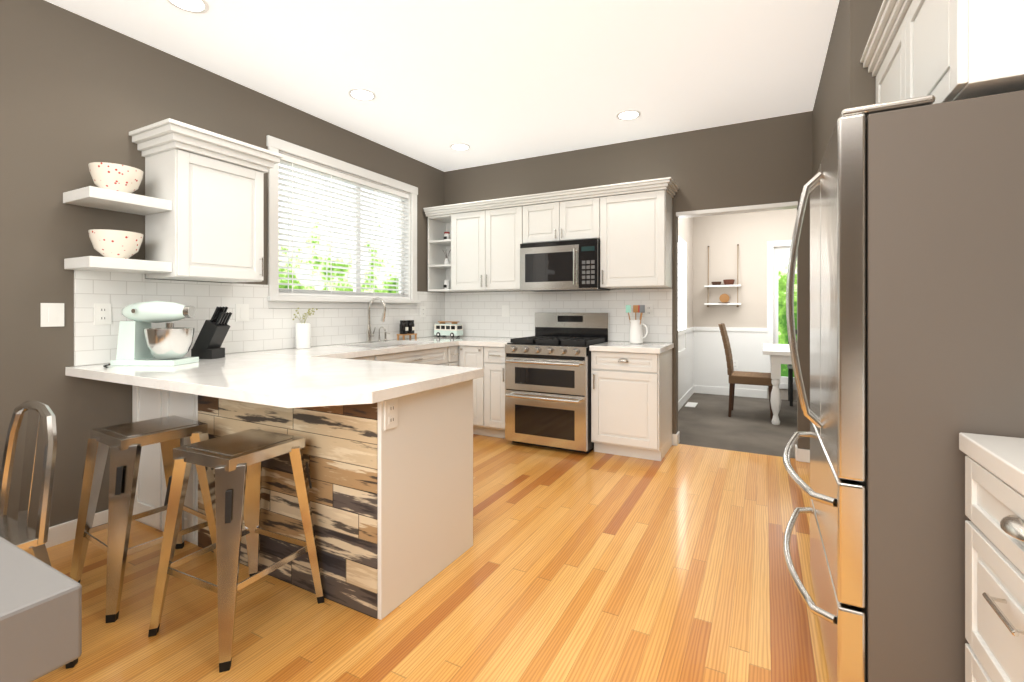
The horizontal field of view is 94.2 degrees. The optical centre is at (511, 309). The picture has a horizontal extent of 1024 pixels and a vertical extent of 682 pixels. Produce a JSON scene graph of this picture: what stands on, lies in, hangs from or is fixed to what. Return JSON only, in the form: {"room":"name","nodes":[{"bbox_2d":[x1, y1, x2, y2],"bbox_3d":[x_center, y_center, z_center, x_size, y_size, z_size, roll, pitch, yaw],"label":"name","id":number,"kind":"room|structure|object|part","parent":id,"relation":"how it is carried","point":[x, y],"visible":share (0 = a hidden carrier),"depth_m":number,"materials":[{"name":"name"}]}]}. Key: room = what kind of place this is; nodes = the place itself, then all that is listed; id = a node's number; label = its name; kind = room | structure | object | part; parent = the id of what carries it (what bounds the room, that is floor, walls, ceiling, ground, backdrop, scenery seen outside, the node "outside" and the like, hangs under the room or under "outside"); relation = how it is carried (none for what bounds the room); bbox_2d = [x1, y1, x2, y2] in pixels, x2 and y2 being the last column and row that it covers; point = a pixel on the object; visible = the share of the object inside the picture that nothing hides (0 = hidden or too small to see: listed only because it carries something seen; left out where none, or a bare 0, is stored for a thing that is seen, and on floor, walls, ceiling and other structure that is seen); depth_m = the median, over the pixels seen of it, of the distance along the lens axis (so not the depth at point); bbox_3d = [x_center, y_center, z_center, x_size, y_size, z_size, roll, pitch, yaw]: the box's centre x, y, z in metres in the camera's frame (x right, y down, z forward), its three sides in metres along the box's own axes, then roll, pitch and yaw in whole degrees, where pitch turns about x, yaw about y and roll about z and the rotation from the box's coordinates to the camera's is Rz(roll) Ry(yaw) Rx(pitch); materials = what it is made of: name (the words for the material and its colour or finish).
{"room":"kitchen","nodes":[
{"label":"kitchen","id":0,"kind":"room"},
{"bbox_2d":[0,0,443,530],"bbox_3d":[-2.346,-0.176,2.565,0.120,2.770,6.740,0,0,28],"label":"wall","id":1,"kind":"structure","parent":0,"point":[78,94],"depth_m":2.50,"materials":[{"name":"brown"}]},
{"bbox_2d":[40,303,63,326],"bbox_3d":[-2.345,0.029,2.428,0.009,0.120,0.090,0,0,28],"label":"light switch","id":2,"kind":"object","parent":1,"relation":"attached to","point":[51,314],"depth_m":2.42,"materials":[{"name":"white plastic"}]},
{"bbox_2d":[45,510,107,547],"bbox_3d":[-2.980,1.159,1.226,0.017,0.100,3.480,0,0,28],"label":"baseboard","id":3,"kind":"structure","parent":1,"relation":"attached to","point":[61,533],"depth_m":2.47,"materials":[{"name":"white wood"}]},
{"bbox_2d":[94,303,110,324],"bbox_3d":[-2.236,0.027,2.599,0.009,0.115,0.075,0,0,28],"label":"outlet","id":4,"kind":"object","parent":1,"relation":"attached to","point":[102,312],"depth_m":2.59,"materials":[{"name":"white plastic"}]},
{"bbox_2d":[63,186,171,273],"bbox_3d":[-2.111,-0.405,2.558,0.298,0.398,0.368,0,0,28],"label":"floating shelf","id":5,"kind":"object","parent":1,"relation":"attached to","point":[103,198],"visible":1,"depth_m":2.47,"materials":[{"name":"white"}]},
{"bbox_2d":[88,162,142,192],"bbox_3d":[-2.114,-0.678,2.543,0.229,0.146,0.229,0,0,28],"label":"bowl","id":6,"kind":"object","parent":5,"relation":"on","point":[118,177],"visible":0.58,"depth_m":2.47,"materials":[{"name":"white ceramic"}]},
{"bbox_2d":[88,229,143,258],"bbox_3d":[-2.114,-0.335,2.543,0.229,0.146,0.229,0,0,28],"label":"bowl","id":7,"kind":"object","parent":5,"relation":"on","point":[116,244],"visible":0.83,"depth_m":2.47,"materials":[{"name":"white ceramic"}]},
{"bbox_2d":[129,118,283,282],"bbox_3d":[-1.846,-0.598,2.922,0.423,0.833,0.682,0,0,28],"label":"upper cabinet","id":8,"kind":"object","parent":1,"relation":"attached to","point":[209,227],"visible":1,"depth_m":2.77,"materials":[{"name":"white wood"}]},
{"bbox_2d":[235,304,248,320],"bbox_3d":[-1.868,0.025,3.293,0.009,0.120,0.095,0,0,28],"label":"outlet","id":9,"kind":"object","parent":1,"relation":"attached to","point":[241,310],"depth_m":3.29,"materials":[{"name":"white plastic"}]},
{"bbox_2d":[74,270,445,365],"bbox_3d":[-1.532,0.037,3.952,0.015,0.526,3.284,0,0,28],"label":"tile backsplash","id":10,"kind":"structure","parent":1,"relation":"attached to","point":[266,328],"depth_m":3.23,"materials":[{"name":"white tile"}]},
{"bbox_2d":[266,135,420,308],"bbox_3d":[-1.426,-0.637,4.239,0.175,1.263,1.706,0,0,28],"label":"window","id":11,"kind":"structure","parent":1,"relation":"in","point":[275,299],"depth_m":4.09,"materials":[{"name":"white wood"}]},
{"bbox_2d":[279,153,408,298],"bbox_3d":[-1.429,-0.641,4.240,0.064,1.068,1.480,0,0,28],"label":"window blinds","id":12,"kind":"object","parent":11,"relation":"attached to","point":[301,165],"visible":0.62,"depth_m":4.09,"materials":[{"name":"white plastic"}]},
{"bbox_2d":[421,306,425,316],"bbox_3d":[-0.941,0.027,5.042,0.008,0.115,0.075,0,0,28],"label":"outlet","id":13,"kind":"object","parent":1,"relation":"attached to","point":[423,308],"depth_m":5.04,"materials":[{"name":"white plastic"}]},
{"bbox_2d":[32,434,829,681],"bbox_3d":[-0.417,1.239,1.507,4.520,0.060,6.680,0,0,28],"label":"floor","id":14,"kind":"structure","parent":0,"point":[590,566],"depth_m":1.98,"materials":[{"name":"brown wood"}]},
{"bbox_2d":[0,401,77,668],"bbox_3d":[-1.795,0.769,1.513,0.476,0.881,0.496,0,0,28],"label":"chair","id":15,"kind":"object","parent":14,"relation":"on","point":[19,533],"visible":0.71,"depth_m":1.65,"materials":[{"name":"metal"}]},
{"bbox_2d":[0,537,81,681],"bbox_3d":[-1.741,0.827,0.709,1.790,0.765,1.090,0,0,28],"label":"table","id":16,"kind":"object","parent":14,"relation":"on","point":[40,618],"visible":1,"depth_m":0.74,"materials":[{"name":"grey concrete"}]},
{"bbox_2d":[70,415,216,622],"bbox_3d":[-1.617,0.866,2.126,0.447,0.687,0.447,0,0,32],"label":"stool","id":17,"kind":"object","parent":14,"relation":"on","point":[126,442],"visible":0.83,"depth_m":2.04,"materials":[{"name":"metal"}]},
{"bbox_2d":[132,385,191,542],"bbox_3d":[-1.746,0.777,2.860,0.657,0.864,0.655,0,0,28],"label":"base cabinet","id":18,"kind":"object","parent":14,"relation":"on","point":[147,403],"depth_m":2.60,"materials":[{"name":"white wood"}]},
{"bbox_2d":[148,429,323,672],"bbox_3d":[-1.062,0.866,1.869,0.447,0.687,0.447,0,0,25],"label":"stool","id":19,"kind":"object","parent":14,"relation":"on","point":[234,460],"visible":1,"depth_m":1.76,"materials":[{"name":"metal"}]},
{"bbox_2d":[192,379,475,619],"bbox_3d":[-0.904,0.777,2.424,1.239,0.864,0.675,0,0,28],"label":"base cabinet","id":20,"kind":"object","parent":14,"relation":"on","point":[425,491],"depth_m":2.09,"materials":[{"name":"white wood"}]},
{"bbox_2d":[65,336,464,383],"bbox_3d":[-1.255,0.420,3.784,0.660,0.238,3.317,0,0,28],"label":"countertop","id":21,"kind":"structure","parent":20,"relation":"on","point":[95,372],"depth_m":3.38,"materials":[{"name":"stone"}]},
{"bbox_2d":[103,301,198,367],"bbox_3d":[-1.974,0.126,2.593,0.393,0.347,0.393,0,0,28],"label":"stand mixer","id":22,"kind":"object","parent":21,"relation":"on","point":[142,341],"visible":1,"depth_m":2.56,"materials":[{"name":"white metal"}]},
{"bbox_2d":[191,307,231,358],"bbox_3d":[-1.835,0.142,2.917,0.201,0.316,0.110,0,0,8],"label":"knife block","id":23,"kind":"object","parent":21,"relation":"on","point":[211,336],"visible":1,"depth_m":2.87,"materials":[{"name":"black"}]},
{"bbox_2d":[292,308,317,348],"bbox_3d":[-1.597,0.143,3.660,0.115,0.313,0.171,0,0,28],"label":"vase","id":24,"kind":"object","parent":21,"relation":"on","point":[302,335],"visible":0.98,"depth_m":3.61,"materials":[{"name":"white ceramic"}]},
{"bbox_2d":[366,297,385,342],"bbox_3d":[-1.207,0.096,4.267,0.232,0.407,0.096,0,0,28],"label":"gooseneck faucet","id":25,"kind":"object","parent":21,"relation":"on","point":[369,335],"visible":0.98,"depth_m":4.27,"materials":[{"name":"silver metal"}]},
{"bbox_2d":[377,326,389,341],"bbox_3d":[-1.186,0.229,4.431,0.096,0.141,0.115,0,0,28],"label":"soap dispenser","id":26,"kind":"object","parent":21,"relation":"on","point":[385,339],"visible":1,"depth_m":4.40,"materials":[{"name":"white metal"}]},
{"bbox_2d":[397,320,416,339],"bbox_3d":[-1.037,0.204,4.700,0.090,0.192,0.200,0,0,28],"label":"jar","id":27,"kind":"object","parent":21,"relation":"on","point":[407,327],"visible":1,"depth_m":4.64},
{"bbox_2d":[434,321,462,336],"bbox_3d":[-0.686,0.216,5.137,0.300,0.168,0.129,0,0,28],"label":"bus","id":28,"kind":"object","parent":21,"relation":"on","point":[454,328],"visible":1,"depth_m":5.08,"materials":[{"name":"white ceramic"}]},
{"bbox_2d":[198,395,377,618],"bbox_3d":[-1.060,0.778,2.150,1.217,0.861,0.022,0,0,28],"label":"cladding","id":29,"kind":"object","parent":20,"relation":"attached to","point":[340,452],"visible":0.5,"depth_m":1.99,"materials":[{"name":"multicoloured wood"}]},
{"bbox_2d":[121,352,483,407],"bbox_3d":[-0.942,0.323,2.295,1.287,0.044,0.982,0,0,28],"label":"countertop","id":30,"kind":"structure","parent":20,"relation":"on","point":[326,375],"depth_m":2.08,"materials":[{"name":"stone"}]},
{"bbox_2d":[384,398,397,429],"bbox_3d":[-0.479,0.417,1.891,0.009,0.115,0.070,0,0,28],"label":"outlet","id":31,"kind":"object","parent":20,"relation":"attached to","point":[390,406],"depth_m":1.89,"materials":[{"name":"white plastic"}]},
{"bbox_2d":[348,354,387,361],"bbox_3d":[-1.425,0.777,3.508,0.617,0.864,0.690,0,0,28],"label":"base cabinet","id":32,"kind":"object","parent":14,"relation":"on","point":[384,357],"depth_m":3.61,"materials":[{"name":"white wood"}]},
{"bbox_2d":[388,345,459,366],"bbox_3d":[-0.807,0.777,4.598,0.686,0.864,0.264,0,0,28],"label":"base cabinet","id":33,"kind":"object","parent":14,"relation":"on","point":[446,356],"depth_m":4.21,"materials":[{"name":"white wood"}]},
{"bbox_2d":[460,345,491,436],"bbox_3d":[-0.235,0.777,4.739,0.369,0.864,0.674,0,0,28],"label":"base cabinet","id":34,"kind":"object","parent":14,"relation":"on","point":[470,356],"depth_m":4.45,"materials":[{"name":"white wood"}]},
{"bbox_2d":[461,336,512,346],"bbox_3d":[-0.115,0.323,4.690,0.503,0.044,0.647,0,0,28],"label":"countertop","id":35,"kind":"structure","parent":34,"relation":"on","point":[469,341],"depth_m":4.49,"materials":[{"name":"stone"}]},
{"bbox_2d":[492,347,504,438],"bbox_3d":[-0.031,0.777,4.663,0.329,0.864,0.617,0,0,28],"label":"base cabinet","id":36,"kind":"object","parent":14,"relation":"on","point":[498,353],"depth_m":4.37,"materials":[{"name":"white wood"}]},
{"bbox_2d":[505,313,609,452],"bbox_3d":[0.414,0.622,4.330,0.756,1.175,0.761,0,0,28],"label":"range","id":37,"kind":"object","parent":14,"relation":"on","point":[548,385],"visible":1,"depth_m":4.08,"materials":[{"name":"silver metal"}]},
{"bbox_2d":[591,349,671,460],"bbox_3d":[1.032,0.777,4.079,0.553,0.863,0.650,0,0,28],"label":"base cabinet","id":38,"kind":"object","parent":14,"relation":"on","point":[631,404],"visible":0.98,"depth_m":3.83,"materials":[{"name":"white wood"}]},
{"bbox_2d":[589,341,673,353],"bbox_3d":[1.040,0.323,4.080,0.569,0.044,0.642,0,0,28],"label":"countertop","id":39,"kind":"structure","parent":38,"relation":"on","point":[643,347],"depth_m":3.86,"materials":[{"name":"stone"}]},
{"bbox_2d":[626,305,647,343],"bbox_3d":[1.092,0.132,4.156,0.195,0.335,0.134,0,0,28],"label":"pitcher","id":40,"kind":"object","parent":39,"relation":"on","point":[636,334],"visible":1,"depth_m":4.11,"materials":[{"name":"white ceramic"}]},
{"bbox_2d":[810,90,1023,681],"bbox_3d":[1.469,0.331,1.507,0.828,1.757,0.910,0,0,28],"label":"fridge","id":41,"kind":"object","parent":14,"relation":"on","point":[944,274],"depth_m":1.23,"materials":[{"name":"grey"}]},
{"bbox_3d":[1.195,0.300,1.652,0.208,1.697,0.910,0,0,28],"label":"fridge door","id":42,"kind":"part","parent":41,"relation":"part of","materials":[{"name":"silver metal"}]},
{"bbox_2d":[965,456,1023,681],"bbox_3d":[1.223,0.777,0.718,0.637,0.864,0.654,0,0,28],"label":"base cabinet","id":43,"kind":"object","parent":14,"relation":"on","point":[994,578],"visible":1,"depth_m":0.96,"materials":[{"name":"white wood"}]},
{"bbox_2d":[959,433,1023,495],"bbox_3d":[0.959,0.323,0.226,0.642,0.044,1.788,0,0,28],"label":"countertop","id":44,"kind":"structure","parent":43,"relation":"on","point":[1001,458],"depth_m":1.02,"materials":[{"name":"stone"}]},
{"bbox_2d":[45,0,838,171],"bbox_3d":[0.551,-1.611,2.668,5.140,0.100,9.640,0,0,28],"label":"ceiling","id":45,"kind":"structure","parent":0,"point":[488,82],"depth_m":3.00,"materials":[{"name":"white paint"}]},
{"bbox_2d":[166,0,208,13],"bbox_3d":[-1.648,-1.558,2.409,0.194,0.004,0.194,0,0,19],"label":"recessed light","id":46,"kind":"object","parent":45,"relation":"in","point":[197,6],"depth_m":2.44,"materials":[{"name":"white"}]},
{"bbox_2d":[348,89,375,100],"bbox_3d":[-1.090,-1.558,3.460,0.194,0.004,0.194,0,0,19],"label":"recessed light","id":47,"kind":"object","parent":45,"relation":"in","point":[358,94],"depth_m":3.45,"materials":[{"name":"white"}]},
{"bbox_2d":[450,143,469,150],"bbox_3d":[-0.499,-1.558,4.573,0.194,0.004,0.194,0,0,19],"label":"recessed light","id":48,"kind":"object","parent":45,"relation":"in","point":[461,147],"depth_m":4.58,"materials":[{"name":"white"}]},
{"bbox_2d":[616,110,640,119],"bbox_3d":[0.937,-1.558,3.822,0.194,0.004,0.194,0,0,-17],"label":"recessed light","id":49,"kind":"object","parent":45,"relation":"in","point":[628,114],"depth_m":3.82,"materials":[{"name":"white"}]},
{"bbox_2d":[444,111,812,449],"bbox_3d":[0.827,-0.176,4.628,3.550,2.770,0.120,0,0,28],"label":"wall","id":50,"kind":"structure","parent":0,"point":[762,161],"depth_m":4.14,"materials":[{"name":"brown paint"}]},
{"bbox_2d":[447,201,522,291],"bbox_3d":[-0.194,-0.601,4.902,0.846,0.820,0.348,0,0,28],"label":"upper cabinet","id":51,"kind":"object","parent":50,"relation":"attached to","point":[484,242],"depth_m":4.75,"materials":[{"name":"white wood"}]},
{"bbox_2d":[443,251,449,263],"bbox_3d":[-0.700,-0.557,5.144,0.093,0.171,0.078,0,0,19],"label":"vase","id":52,"kind":"object","parent":51,"relation":"on","point":[446,261],"depth_m":5.13,"materials":[{"name":"white ceramic"}]},
{"bbox_2d":[444,280,449,288],"bbox_3d":[-0.705,-0.263,5.146,0.068,0.102,0.068,0,0,28],"label":"jars","id":53,"kind":"object","parent":51,"relation":"on","point":[446,282],"depth_m":5.12,"materials":[{"name":"white ceramic"}]},
{"bbox_2d":[444,232,449,239],"bbox_3d":[-0.705,-0.783,5.146,0.064,0.102,0.064,0,0,28],"label":"jars","id":54,"kind":"object","parent":51,"relation":"on","point":[446,234],"depth_m":5.12,"materials":[{"name":"white ceramic"}]},
{"bbox_2d":[502,305,509,316],"bbox_3d":[-0.066,0.019,5.015,0.090,0.120,0.009,0,0,28],"label":"outlet","id":55,"kind":"object","parent":50,"relation":"attached to","point":[505,308],"depth_m":5.01,"materials":[{"name":"white plastic"}]},
{"bbox_2d":[446,288,671,342],"bbox_3d":[0.341,0.057,4.810,2.459,0.486,0.011,0,0,28],"label":"tile backsplash","id":56,"kind":"structure","parent":50,"relation":"attached to","point":[474,314],"depth_m":4.78,"materials":[{"name":"white tile"}]},
{"bbox_2d":[523,193,598,243],"bbox_3d":[0.517,-0.819,4.525,0.764,0.385,0.348,0,0,28],"label":"upper cabinet","id":57,"kind":"object","parent":50,"relation":"attached to","point":[551,219],"depth_m":4.36,"materials":[{"name":"white wood"}]},
{"bbox_2d":[520,238,609,291],"bbox_3d":[0.488,-0.397,4.470,0.756,0.440,0.445,0,0,28],"label":"microwave","id":58,"kind":"object","parent":57,"relation":"attached to","point":[571,265],"visible":1,"depth_m":4.31,"materials":[{"name":"silver metal"}]},
{"bbox_2d":[599,185,674,288],"bbox_3d":[1.101,-0.601,4.215,0.558,0.820,0.348,0,0,28],"label":"upper cabinet","id":59,"kind":"object","parent":50,"relation":"attached to","point":[628,225],"depth_m":4.06,"materials":[{"name":"white wood"}]},
{"bbox_2d":[645,304,652,316],"bbox_3d":[1.243,0.012,4.320,0.075,0.115,0.009,0,0,28],"label":"outlet","id":60,"kind":"object","parent":50,"relation":"attached to","point":[648,307],"depth_m":4.32,"materials":[{"name":"white plastic"}]},
{"bbox_2d":[676,201,797,218],"bbox_3d":[1.895,-0.843,4.060,0.930,0.034,0.132,0,0,28],"label":"trim","id":61,"kind":"structure","parent":50,"relation":"attached to","point":[746,209],"depth_m":4.01,"materials":[{"name":"white wood"}]},
{"bbox_2d":[678,217,693,327],"bbox_3d":[1.945,-0.176,5.743,0.120,2.770,2.900,0,0,28],"label":"wall","id":62,"kind":"structure","parent":0,"point":[685,226],"depth_m":6.57,"materials":[{"name":"beige paint"}]},
{"bbox_2d":[678,235,686,358],"bbox_3d":[2.068,-0.141,5.825,0.020,1.460,0.900,0,0,28],"label":"window","id":63,"kind":"structure","parent":62,"relation":"in","point":[682,283],"depth_m":5.97,"materials":[{"name":"white"}]},
{"bbox_2d":[678,327,693,410],"bbox_3d":[1.982,0.732,5.661,0.022,0.955,2.770,0,0,28],"label":"trim","id":64,"kind":"structure","parent":62,"relation":"attached to","point":[685,363],"depth_m":6.18,"materials":[{"name":"white wood"}]},
{"bbox_2d":[678,393,796,457],"bbox_3d":[3.132,1.239,5.079,2.840,0.060,2.960,0,0,28],"label":"floor","id":65,"kind":"structure","parent":0,"point":[748,426],"depth_m":4.94,"materials":[{"name":"grey carpet"}]},
{"bbox_2d":[685,402,697,406],"bbox_3d":[2.265,1.206,6.004,0.120,0.006,0.300,0,0,28],"label":"floor vent","id":66,"kind":"object","parent":65,"relation":"in","point":[690,404],"visible":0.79,"depth_m":6.00,"materials":[{"name":"white"}]},
{"bbox_2d":[718,323,772,420],"bbox_3d":[2.681,0.689,5.432,0.568,1.040,0.460,0,0,28],"label":"dining chair","id":67,"kind":"object","parent":65,"relation":"on","point":[751,378],"visible":0.88,"depth_m":5.31,"materials":[{"name":"brown wood"}]},
{"bbox_2d":[763,343,791,424],"bbox_3d":[3.316,0.822,5.265,0.950,0.775,1.220,0,0,28],"label":"dining table","id":68,"kind":"object","parent":65,"relation":"on","point":[779,354],"visible":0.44,"depth_m":4.96,"materials":[{"name":"white wood"}]},
{"bbox_2d":[787,330,796,405],"bbox_3d":[3.746,0.719,6.021,0.440,0.980,0.440,0,0,28],"label":"dining chair","id":69,"kind":"object","parent":65,"relation":"on","point":[790,382],"visible":0.29,"depth_m":5.93,"materials":[{"name":"black"}]},
{"bbox_2d":[694,208,796,400],"bbox_3d":[3.790,-0.176,6.338,2.580,2.770,0.120,0,0,28],"label":"wall","id":70,"kind":"structure","parent":0,"point":[751,234],"depth_m":6.62,"materials":[{"name":"beige paint"}]},
{"bbox_2d":[704,244,740,306],"bbox_3d":[2.929,-0.465,6.614,0.460,0.876,0.191,0,0,28],"label":"shelf","id":71,"kind":"object","parent":70,"relation":"hanging from","point":[724,298],"visible":1,"depth_m":6.59,"materials":[{"name":"white wood"}]},
{"bbox_2d":[694,327,766,397],"bbox_3d":[3.050,0.732,6.650,0.920,0.955,0.022,0,0,28],"label":"wainscoting","id":72,"kind":"structure","parent":70,"relation":"attached to","point":[702,366],"depth_m":6.68,"materials":[{"name":"white wood"}]},
{"bbox_2d":[733,360,737,368],"bbox_3d":[3.107,0.768,6.618,0.070,0.120,0.008,0,0,28],"label":"outlet","id":73,"kind":"object","parent":70,"relation":"attached to","point":[735,362],"depth_m":6.61,"materials":[{"name":"white plastic"}]},
{"bbox_2d":[767,240,796,389],"bbox_3d":[3.844,0.074,6.270,0.850,1.980,0.090,0,0,28],"label":"window","id":74,"kind":"structure","parent":70,"relation":"in","point":[773,248],"depth_m":6.42,"materials":[{"name":"white wood"}]},
{"bbox_2d":[813,0,882,176],"bbox_3d":[2.308,-0.176,2.726,0.850,2.770,1.850,0,0,28],"label":"wall","id":75,"kind":"structure","parent":0,"point":[847,80],"depth_m":2.25,"materials":[{"name":"brown paint"}]},
{"bbox_2d":[805,449,809,462],"bbox_3d":[1.915,1.159,2.935,0.040,0.100,1.850,0,0,28],"label":"baseboard","id":76,"kind":"structure","parent":75,"relation":"attached to","point":[807,452],"depth_m":3.75,"materials":[{"name":"white wood"}]},
{"bbox_3d":[1.078,-0.176,-0.369,0.120,2.770,4.770,0,0,28],"label":"wall","id":77,"kind":"structure","parent":0,"visible":0},
{"bbox_2d":[860,0,1023,103],"bbox_3d":[1.588,-0.825,1.462,0.692,0.537,1.054,0,0,28],"label":"upper cabinet","id":78,"kind":"object","parent":77,"relation":"attached to","point":[942,51],"visible":0.46,"depth_m":1.27,"materials":[{"name":"white wood"}]},
{"label":"outside","id":79,"kind":"structure","parent":0,"visible":0},
{"bbox_2d":[279,164,397,292],"bbox_3d":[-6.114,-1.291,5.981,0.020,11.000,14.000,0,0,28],"label":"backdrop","id":80,"kind":"structure","parent":79,"point":[324,263],"depth_m":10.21,"materials":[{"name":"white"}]},
{"bbox_2d":[778,251,796,376],"bbox_3d":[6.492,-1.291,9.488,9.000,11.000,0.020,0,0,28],"label":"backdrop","id":81,"kind":"structure","parent":79,"point":[783,258],"depth_m":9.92,"materials":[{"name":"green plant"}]}
]}

